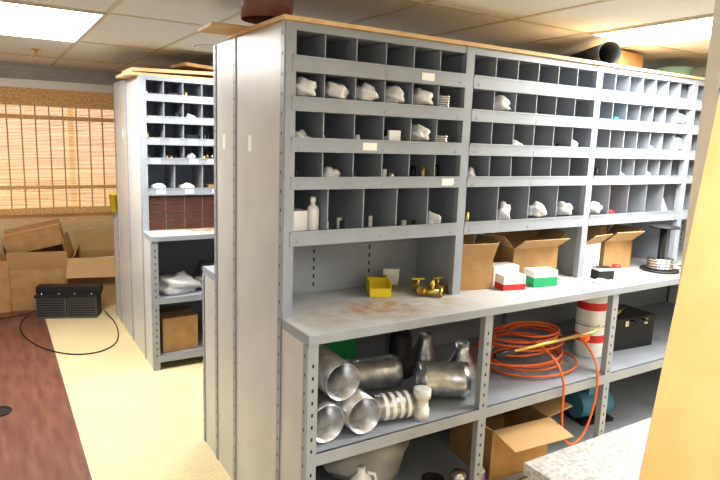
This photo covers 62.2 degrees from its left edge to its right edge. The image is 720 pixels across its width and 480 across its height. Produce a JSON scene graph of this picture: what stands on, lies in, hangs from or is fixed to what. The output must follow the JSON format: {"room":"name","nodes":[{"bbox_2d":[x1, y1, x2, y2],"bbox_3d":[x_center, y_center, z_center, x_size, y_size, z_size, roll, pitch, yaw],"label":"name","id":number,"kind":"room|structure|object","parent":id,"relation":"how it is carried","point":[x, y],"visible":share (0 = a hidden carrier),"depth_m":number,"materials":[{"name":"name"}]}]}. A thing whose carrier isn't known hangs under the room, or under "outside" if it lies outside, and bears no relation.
{"room":"parts storage room","nodes":[
{"label":"parts storage room","id":0,"kind":"room"},
{"bbox_2d":[0,62,124,253],"bbox_3d":[-1.339,-0.783,7.458,8.400,2.485,0.150,-4,11,-31],"label":"wall","id":1,"kind":"structure","parent":0,"point":[69,222],"depth_m":6.21,"materials":[{"name":"brick"}]},
{"bbox_2d":[0,105,115,207],"bbox_3d":[-3.457,-0.908,6.010,2.900,1.270,0.033,-4,11,-31],"label":"window","id":2,"kind":"structure","parent":1,"relation":"in","point":[6,105],"depth_m":6.18,"materials":[{"name":"white glass"}]},
{"bbox_2d":[0,77,116,214],"bbox_3d":[-3.438,-0.924,5.976,3.040,1.345,0.099,-4,11,-31],"label":"bamboo blind","id":3,"kind":"object","parent":2,"relation":"attached to","point":[86,178],"visible":0.53,"depth_m":6.13,"materials":[{"name":"brown wood"}]},
{"bbox_2d":[0,305,231,479],"bbox_3d":[1.012,1.235,3.821,8.400,0.100,9.050,-4,11,-31],"label":"floor","id":4,"kind":"structure","parent":0,"point":[107,414],"depth_m":3.85,"materials":[{"name":"beige plastic"}]},
{"bbox_2d":[0,254,11,312],"bbox_3d":[-3.691,0.424,5.793,0.551,0.500,0.420,-2,11,-23],"label":"cardboard box","id":5,"kind":"object","parent":4,"relation":"on","point":[5,294],"visible":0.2,"depth_m":5.70,"materials":[{"name":"brown cardboard"}]},
{"bbox_2d":[0,406,11,416],"bbox_3d":[-2.267,1.077,3.738,0.152,0.010,0.152,-4,11,-31],"label":"floor drain","id":6,"kind":"object","parent":4,"relation":"on","point":[4,410],"visible":1,"depth_m":3.76,"materials":[{"name":"black metal"}]},
{"bbox_2d":[2,241,78,310],"bbox_3d":[-3.177,0.358,5.994,0.646,0.600,0.486,-2,10,-21],"label":"cardboard box","id":7,"kind":"object","parent":4,"relation":"on","point":[27,270],"visible":0.69,"depth_m":5.80,"materials":[{"name":"brown cardboard"}]},
{"bbox_2d":[3,219,63,252],"bbox_3d":[-3.225,-0.030,5.906,0.535,0.318,0.327,-3,11,-25],"label":"cardboard box","id":8,"kind":"object","parent":7,"relation":"on","point":[32,237],"visible":0.96,"depth_m":5.81,"materials":[{"name":"brown cardboard"}]},
{"bbox_2d":[0,310,118,354],"bbox_3d":[-3.166,0.756,5.291,2.284,0.053,1.041,3,10,4],"label":"power cable","id":9,"kind":"object","parent":4,"relation":"on","point":[104,310],"visible":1,"depth_m":5.01,"materials":[{"name":"black rubber"}]},
{"bbox_2d":[34,283,102,318],"bbox_3d":[-2.773,0.581,5.690,0.570,0.290,0.200,0,10,-10],"label":"space heater","id":10,"kind":"object","parent":4,"relation":"on","point":[53,301],"visible":1,"depth_m":5.62,"materials":[{"name":"black plastic"}]},
{"bbox_2d":[60,230,115,305],"bbox_3d":[-2.707,0.291,6.160,0.626,0.709,0.543,-1,10,-18],"label":"cardboard box","id":11,"kind":"object","parent":4,"relation":"on","point":[93,261],"visible":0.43,"depth_m":6.07,"materials":[{"name":"brown cardboard"}]},
{"bbox_2d":[113,75,213,370],"bbox_3d":[-0.735,-0.293,5.656,2.761,2.170,1.585,-4,11,-31],"label":"shelving unit","id":12,"kind":"object","parent":4,"relation":"on","point":[169,230],"visible":0.35,"depth_m":4.70,"materials":[{"name":"grey paint"}]},
{"bbox_2d":[108,193,116,211],"bbox_3d":[-2.266,-0.344,5.505,0.098,0.170,0.098,-4,11,-31],"label":"plastic bucket","id":13,"kind":"object","parent":12,"relation":"on","point":[112,196],"visible":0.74,"depth_m":5.47,"materials":[{"name":"yellow plastic"}]},
{"bbox_2d":[116,62,212,80],"bbox_3d":[-1.360,-1.327,4.763,1.030,0.122,0.489,-4,11,-31],"label":"plywood sheet","id":14,"kind":"object","parent":12,"relation":"on","point":[187,70],"visible":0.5,"depth_m":4.53,"materials":[{"name":"wood"}]},
{"bbox_2d":[159,305,197,352],"bbox_3d":[-1.456,0.697,4.694,0.271,0.270,0.280,-5,12,-34],"label":"cardboard box","id":15,"kind":"object","parent":12,"relation":"on","point":[179,324],"visible":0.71,"depth_m":4.59,"materials":[{"name":"brown cardboard"}]},
{"bbox_2d":[146,88,213,187],"bbox_3d":[-0.889,-0.799,4.957,1.738,0.780,0.128,-4,11,-31],"label":"fittings","id":16,"kind":"object","parent":12,"relation":"on","point":[191,155],"visible":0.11,"depth_m":4.65,"materials":[{"name":"white plastic"}]},
{"bbox_2d":[159,270,201,294],"bbox_3d":[-1.353,0.312,4.676,0.588,0.160,0.270,-4,11,-31],"label":"plastic sack","id":17,"kind":"object","parent":12,"relation":"on","point":[180,282],"visible":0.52,"depth_m":4.56,"materials":[{"name":"white plastic"}]},
{"bbox_2d":[198,260,213,275],"bbox_3d":[-1.218,0.250,5.102,0.300,0.148,0.148,2,10,-2],"label":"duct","id":18,"kind":"object","parent":12,"relation":"on","point":[201,264],"visible":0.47,"depth_m":5.04,"materials":[{"name":"metal"}]},
{"bbox_2d":[202,20,719,479],"bbox_3d":[1.032,0.087,3.714,3.675,2.200,1.325,-4,11,-31],"label":"shelving unit","id":19,"kind":"object","parent":4,"relation":"on","point":[273,292],"visible":0.83,"depth_m":2.86,"materials":[{"name":"grey paint"}]},
{"bbox_2d":[294,207,306,230],"bbox_3d":[-0.292,-0.071,2.513,0.086,0.120,0.140,-4,11,-31],"label":"cardboard box","id":20,"kind":"object","parent":19,"relation":"on","point":[300,215],"visible":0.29,"depth_m":2.46,"materials":[{"name":"white cardboard"}]},
{"bbox_2d":[306,197,318,229],"bbox_3d":[-0.199,-0.095,2.507,0.054,0.176,0.054,-4,11,-31],"label":"bottle","id":21,"kind":"object","parent":19,"relation":"on","point":[312,210],"visible":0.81,"depth_m":2.48,"materials":[{"name":"white plastic"}]},
{"bbox_2d":[316,391,343,442],"bbox_3d":[-0.210,0.717,2.525,0.168,0.168,0.300,-4,11,-31],"label":"duct","id":22,"kind":"object","parent":19,"relation":"on","point":[330,418],"visible":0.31,"depth_m":2.48,"materials":[{"name":"metal"}]},
{"bbox_2d":[318,344,359,400],"bbox_3d":[-0.142,0.560,2.562,0.168,0.168,0.280,-4,11,-31],"label":"duct","id":23,"kind":"object","parent":22,"relation":"on","point":[338,378],"visible":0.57,"depth_m":2.51,"materials":[{"name":"metal"}]},
{"bbox_2d":[323,338,356,358],"bbox_3d":[-0.185,0.524,3.088,0.321,0.360,0.121,-4,11,-31],"label":"product box","id":24,"kind":"object","parent":19,"relation":"on","point":[345,349],"visible":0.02,"depth_m":3.09,"materials":[{"name":"green cardboard"}]},
{"bbox_2d":[318,387,380,433],"bbox_3d":[-0.057,0.708,2.607,0.168,0.168,0.300,-4,11,-31],"label":"duct","id":25,"kind":"object","parent":19,"relation":"on","point":[361,411],"visible":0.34,"depth_m":2.54,"materials":[{"name":"metal"}]},
{"bbox_2d":[349,465,377,479],"bbox_3d":[0.000,1.121,2.639,0.140,0.250,0.139,4,10,12],"label":"plastic jug","id":26,"kind":"object","parent":19,"relation":"on","point":[360,474],"visible":1,"depth_m":2.61,"materials":[{"name":"white plastic"}]},
{"bbox_2d":[322,440,409,479],"bbox_3d":[0.006,1.044,3.039,0.485,0.260,0.447,3,10,7],"label":"basin","id":27,"kind":"object","parent":19,"relation":"on","point":[385,462],"visible":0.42,"depth_m":2.87,"materials":[{"name":"grey"}]},
{"bbox_2d":[345,354,402,390],"bbox_3d":[0.050,0.655,2.938,0.280,0.168,0.168,-2,10,-21],"label":"duct","id":28,"kind":"object","parent":19,"relation":"on","point":[381,371],"visible":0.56,"depth_m":2.89,"materials":[{"name":"metal"}]},
{"bbox_2d":[365,275,390,297],"bbox_3d":[0.088,0.222,2.868,0.108,0.070,0.154,1,10,-7],"label":"bin","id":29,"kind":"object","parent":19,"relation":"on","point":[376,285],"visible":1,"depth_m":2.89,"materials":[{"name":"yellow plastic"}]},
{"bbox_2d":[383,269,399,284],"bbox_3d":[0.153,0.185,2.977,0.080,0.096,0.060,2,10,-2],"label":"blister pack","id":30,"kind":"object","parent":19,"relation":"on","point":[392,274],"visible":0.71,"depth_m":2.95,"materials":[{"name":"white plastic"}]},
{"bbox_2d":[384,130,400,140],"bbox_3d":[0.131,-0.441,2.633,0.061,0.086,0.081,-4,11,-31],"label":"product box","id":31,"kind":"object","parent":19,"relation":"on","point":[395,135],"visible":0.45,"depth_m":2.60,"materials":[{"name":"white cardboard"}]},
{"bbox_2d":[371,390,414,421],"bbox_3d":[0.141,0.732,2.633,0.170,0.119,0.119,-2,10,-21],"label":"duct","id":32,"kind":"object","parent":19,"relation":"on","point":[394,405],"visible":0.83,"depth_m":2.59,"materials":[{"name":"metal"}]},
{"bbox_2d":[389,329,413,378],"bbox_3d":[0.209,0.558,3.131,0.154,0.307,0.154,4,10,13],"label":"pump","id":33,"kind":"object","parent":19,"relation":"on","point":[400,342],"visible":0.53,"depth_m":3.09,"materials":[{"name":"black metal"}]},
{"bbox_2d":[227,14,606,65],"bbox_3d":[0.350,-0.935,2.961,1.870,0.016,0.640,-4,11,-31],"label":"plywood sheet","id":34,"kind":"object","parent":19,"relation":"on","point":[280,18],"visible":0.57,"depth_m":2.54,"materials":[{"name":"brown wood"}]},
{"bbox_2d":[198,21,250,34],"bbox_3d":[-0.230,-0.948,2.823,1.010,0.014,0.220,-3,11,-28],"label":"plywood sheet","id":35,"kind":"object","parent":34,"relation":"on","point":[211,27],"visible":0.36,"depth_m":2.57,"materials":[{"name":"brown wood"}]},
{"bbox_2d":[241,0,292,23],"bbox_3d":[-0.378,-0.969,2.429,0.210,0.145,0.210,-4,11,-31],"label":"pot","id":36,"kind":"object","parent":34,"relation":"on","point":[252,11],"visible":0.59,"depth_m":2.35,"materials":[{"name":"brown ceramic"}]},
{"bbox_2d":[413,385,430,421],"bbox_3d":[0.274,0.726,2.655,0.080,0.140,0.080,-4,11,-31],"label":"fitting","id":37,"kind":"object","parent":19,"relation":"on","point":[421,393],"visible":0.95,"depth_m":2.63,"materials":[{"name":"white plastic"}]},
{"bbox_2d":[411,331,440,369],"bbox_3d":[0.356,0.600,3.296,0.200,0.180,0.200,-4,11,-31],"label":"duct","id":38,"kind":"object","parent":19,"relation":"on","point":[424,349],"visible":0.68,"depth_m":3.25,"materials":[{"name":"metal"}]},
{"bbox_2d":[411,276,447,296],"bbox_3d":[0.346,0.222,2.902,0.181,0.068,0.184,0,10,-12],"label":"valves","id":39,"kind":"object","parent":19,"relation":"on","point":[437,289],"visible":1,"depth_m":2.87,"materials":[{"name":"gold metal"}]},
{"bbox_2d":[421,472,443,479],"bbox_3d":[0.320,1.188,2.844,0.109,0.070,0.205,10,13,39],"label":"coupling","id":40,"kind":"object","parent":19,"relation":"on","point":[429,475],"visible":1,"depth_m":2.91,"materials":[{"name":"black"}]},
{"bbox_2d":[416,360,470,397],"bbox_3d":[0.401,0.672,2.885,0.240,0.176,0.176,2,10,-2],"label":"duct","id":41,"kind":"object","parent":19,"relation":"on","point":[445,378],"visible":0.84,"depth_m":2.81,"materials":[{"name":"metal"}]},
{"bbox_2d":[437,95,451,141],"bbox_3d":[0.372,-0.542,2.781,0.100,0.251,0.100,-4,11,-31],"label":"rings","id":42,"kind":"object","parent":19,"relation":"on","point":[444,101],"visible":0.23,"depth_m":2.73,"materials":[{"name":"silver metal"}]},
{"bbox_2d":[451,468,466,479],"bbox_3d":[0.476,1.168,2.884,0.075,0.108,0.075,-4,11,-31],"label":"can","id":43,"kind":"object","parent":19,"relation":"on","point":[457,473],"visible":1,"depth_m":2.86,"materials":[{"name":"silver metal"}]},
{"bbox_2d":[447,340,476,381],"bbox_3d":[0.538,0.629,3.164,0.200,0.180,0.200,8,11,29],"label":"duct","id":44,"kind":"object","parent":19,"relation":"on","point":[461,352],"visible":0.59,"depth_m":3.12,"materials":[{"name":"metal"}]},
{"bbox_2d":[294,111,654,228],"bbox_3d":[0.825,-0.389,3.127,2.659,0.620,0.129,-4,11,-31],"label":"fittings","id":45,"kind":"object","parent":19,"relation":"on","point":[339,222],"visible":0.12,"depth_m":2.73,"materials":[{"name":"black plastic"}]},
{"bbox_2d":[469,464,484,479],"bbox_3d":[0.577,1.162,2.939,0.075,0.108,0.075,-4,11,-31],"label":"can","id":46,"kind":"object","parent":19,"relation":"on","point":[483,468],"visible":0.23,"depth_m":2.91,"materials":[{"name":"silver metal"}]},
{"bbox_2d":[460,234,499,289],"bbox_3d":[0.553,0.113,3.072,0.260,0.249,0.262,-1,10,-19],"label":"cardboard box","id":47,"kind":"object","parent":19,"relation":"on","point":[477,258],"visible":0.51,"depth_m":2.99,"materials":[{"name":"brown cardboard"}]},
{"bbox_2d":[295,77,686,223],"bbox_3d":[0.850,-0.399,3.080,2.665,0.655,0.143,-4,11,-31],"label":"bagged parts","id":48,"kind":"object","parent":19,"relation":"on","point":[304,87],"visible":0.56,"depth_m":2.64,"materials":[{"name":"white plastic"}]},
{"bbox_2d":[491,262,518,284],"bbox_3d":[0.751,0.176,3.198,0.171,0.096,0.100,-3,11,-26],"label":"product box","id":49,"kind":"object","parent":19,"relation":"on","point":[498,267],"visible":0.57,"depth_m":3.15,"materials":[{"name":"white cardboard"}]},
{"bbox_2d":[494,272,525,290],"bbox_3d":[0.771,0.210,3.062,0.131,0.076,0.081,-1,10,-19],"label":"product box","id":50,"kind":"object","parent":19,"relation":"on","point":[504,281],"visible":1,"depth_m":3.03,"materials":[{"name":"white cardboard"}]},
{"bbox_2d":[449,398,573,479],"bbox_3d":[0.794,1.005,3.129,0.684,0.370,0.505,-3,11,-27],"label":"cardboard box","id":51,"kind":"object","parent":19,"relation":"on","point":[513,438],"visible":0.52,"depth_m":3.04,"materials":[{"name":"brown cardboard"}]},
{"bbox_2d":[484,229,569,273],"bbox_3d":[0.948,0.071,3.360,0.454,0.262,0.281,-3,11,-26],"label":"cardboard box","id":52,"kind":"object","parent":19,"relation":"on","point":[525,248],"visible":0.59,"depth_m":3.33,"materials":[{"name":"brown cardboard"}]},
{"bbox_2d":[471,321,598,444],"bbox_3d":[0.943,0.767,3.320,0.652,0.550,0.584,-4,11,-31],"label":"extension cord","id":53,"kind":"object","parent":19,"relation":"on","point":[547,349],"visible":0.83,"depth_m":3.21,"materials":[{"name":"orange plastic"}]},
{"bbox_2d":[493,325,600,357],"bbox_3d":[0.966,0.509,3.027,0.743,0.072,0.026,-3,11,-29],"label":"torch","id":54,"kind":"object","parent":53,"relation":"on","point":[509,351],"visible":1,"depth_m":2.98,"materials":[{"name":"gold metal"}]},
{"bbox_2d":[524,267,557,287],"bbox_3d":[0.956,0.195,3.162,0.151,0.086,0.091,-2,10,-21],"label":"product box","id":55,"kind":"object","parent":19,"relation":"on","point":[535,276],"visible":0.93,"depth_m":3.12,"materials":[{"name":"white cardboard"}]},
{"bbox_2d":[563,386,613,425],"bbox_3d":[1.456,0.997,3.730,0.290,0.230,0.180,-2,10,-21],"label":"motor","id":56,"kind":"object","parent":19,"relation":"on","point":[581,401],"visible":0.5,"depth_m":3.66,"materials":[{"name":"blue paint"}]},
{"bbox_2d":[573,320,604,357],"bbox_3d":[1.370,0.585,3.566,0.174,0.191,0.174,-4,11,-31],"label":"paint can","id":57,"kind":"object","parent":19,"relation":"on","point":[595,342],"visible":0.52,"depth_m":3.50,"materials":[{"name":"white plastic"}]},
{"bbox_2d":[576,296,607,325],"bbox_3d":[1.378,0.394,3.540,0.174,0.191,0.174,2,10,1],"label":"paint can","id":58,"kind":"object","parent":57,"relation":"on","point":[591,312],"visible":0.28,"depth_m":3.47,"materials":[{"name":"white plastic"}]},
{"bbox_2d":[583,225,612,272],"bbox_3d":[1.325,0.049,3.559,0.215,0.265,0.262,-5,12,-37],"label":"cardboard box","id":59,"kind":"object","parent":19,"relation":"on","point":[594,237],"visible":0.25,"depth_m":3.53,"materials":[{"name":"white cardboard"}]},
{"bbox_2d":[593,278,607,283],"bbox_3d":[1.312,0.222,3.254,0.076,0.024,0.082,8,11,30],"label":"pack","id":60,"kind":"object","parent":19,"relation":"on","point":[598,280],"visible":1,"depth_m":3.23,"materials":[{"name":"white"}]},
{"bbox_2d":[590,266,614,279],"bbox_3d":[1.369,0.184,3.369,0.101,0.066,0.071,-1,10,-17],"label":"product box","id":61,"kind":"object","parent":19,"relation":"on","point":[605,272],"visible":0.95,"depth_m":3.34,"materials":[{"name":"black cardboard"}]},
{"bbox_2d":[612,264,620,277],"bbox_3d":[1.469,0.176,3.424,0.052,0.070,0.051,-4,11,-31],"label":"glass jar","id":62,"kind":"object","parent":19,"relation":"on","point":[617,272],"visible":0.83,"depth_m":3.40,"materials":[{"name":"white"}]},
{"bbox_2d":[596,224,644,267],"bbox_3d":[1.581,0.026,3.718,0.329,0.275,0.290,-3,11,-27],"label":"cardboard box","id":63,"kind":"object","parent":19,"relation":"on","point":[616,249],"visible":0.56,"depth_m":3.64,"materials":[{"name":"brown cardboard"}]},
{"bbox_2d":[613,304,655,350],"bbox_3d":[1.651,0.555,3.770,0.350,0.200,0.292,-3,11,-26],"label":"tool case","id":64,"kind":"object","parent":19,"relation":"on","point":[634,326],"visible":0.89,"depth_m":3.69,"materials":[{"name":"black plastic"}]},
{"bbox_2d":[617,306,625,314],"bbox_3d":[1.593,0.442,3.739,0.082,0.022,0.260,10,12,38],"label":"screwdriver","id":65,"kind":"object","parent":64,"relation":"on","point":[619,311],"visible":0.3,"depth_m":3.72,"materials":[{"name":"yellow plastic"}]},
{"bbox_2d":[606,63,704,80],"bbox_3d":[1.885,-1.037,3.886,1.700,0.014,0.615,-4,11,-31],"label":"plywood sheet","id":66,"kind":"object","parent":19,"relation":"on","point":[608,64],"visible":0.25,"depth_m":3.41,"materials":[{"name":"beige wood"}]},
{"bbox_2d":[568,41,620,63],"bbox_3d":[1.368,-1.074,3.555,0.128,0.128,0.550,2,10,-2],"label":"pipe","id":67,"kind":"object","parent":66,"relation":"on","point":[609,52],"visible":0.45,"depth_m":3.39,"materials":[{"name":"black metal"}]},
{"bbox_2d":[615,50,643,67],"bbox_3d":[1.642,-1.127,3.870,0.301,0.150,0.240,-6,13,-39],"label":"cardboard box","id":68,"kind":"object","parent":66,"relation":"on","point":[627,58],"visible":0.25,"depth_m":3.77,"materials":[{"name":"brown cardboard"}]},
{"bbox_2d":[657,66,692,75],"bbox_3d":[2.191,-1.140,4.161,0.226,0.115,0.226,-4,11,-31],"label":"plastic bucket","id":69,"kind":"object","parent":66,"relation":"on","point":[685,70],"visible":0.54,"depth_m":4.06,"materials":[{"name":"green plastic"}]},
{"bbox_2d":[639,224,680,273],"bbox_3d":[1.850,0.052,3.623,0.250,0.275,0.220,5,10,17],"label":"spool","id":70,"kind":"object","parent":19,"relation":"on","point":[659,264],"visible":1,"depth_m":3.60,"materials":[{"name":"black plastic"}]},
{"bbox_2d":[523,418,650,479],"bbox_3d":[1.155,1.082,2.221,1.300,0.750,0.300,-4,11,-31],"label":"countertop","id":71,"kind":"structure","parent":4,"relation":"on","point":[618,454],"depth_m":1.98,"materials":[{"name":"light grey painted steel"},{"name":"speckled granite"}]},
{"bbox_2d":[638,93,719,479],"bbox_3d":[1.015,0.420,1.348,0.774,2.337,0.024,7,11,28],"label":"wall","id":72,"kind":"structure","parent":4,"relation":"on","point":[683,441],"depth_m":1.43,"materials":[{"name":"beige paint"}]},
{"bbox_2d":[678,0,719,287],"bbox_3d":[0.895,0.334,1.688,0.032,2.385,0.032,8,12,33],"label":"column","id":73,"kind":"structure","parent":4,"relation":"on","point":[712,77],"depth_m":1.56,"materials":[{"name":"beige paint"}]},
{"bbox_2d":[194,44,213,52],"bbox_3d":[-1.048,-1.386,4.331,0.300,0.021,0.300,-4,11,-31],"label":"ceiling vent","id":74,"kind":"object","parent":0,"point":[201,47],"depth_m":4.25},
{"bbox_2d":[0,0,714,77],"bbox_3d":[1.100,-1.211,3.403,8.400,0.104,9.050,-4,11,-31],"label":"ceiling","id":75,"kind":"structure","parent":0,"point":[155,34],"depth_m":3.21,"materials":[{"name":"tile"}]},
{"bbox_2d":[31,48,40,60],"bbox_3d":[-2.596,-1.484,4.781,0.070,0.090,0.070,-4,11,-31],"label":"sprinkler head","id":76,"kind":"object","parent":75,"relation":"attached to","point":[36,54],"visible":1,"depth_m":4.77},
{"bbox_2d":[0,0,106,42],"bbox_3d":[-1.922,-1.292,3.573,0.562,0.009,1.290,-4,11,-31],"label":"ceiling light","id":77,"kind":"object","parent":75,"relation":"in","point":[18,19],"depth_m":3.45,"materials":[{"name":"white plastic"}]},
{"bbox_2d":[587,15,712,45],"bbox_3d":[1.819,-1.038,2.869,0.562,0.009,1.290,-4,11,-31],"label":"ceiling light","id":78,"kind":"object","parent":75,"relation":"in","point":[695,28],"depth_m":3.14,"materials":[{"name":"white plastic"}]}
]}

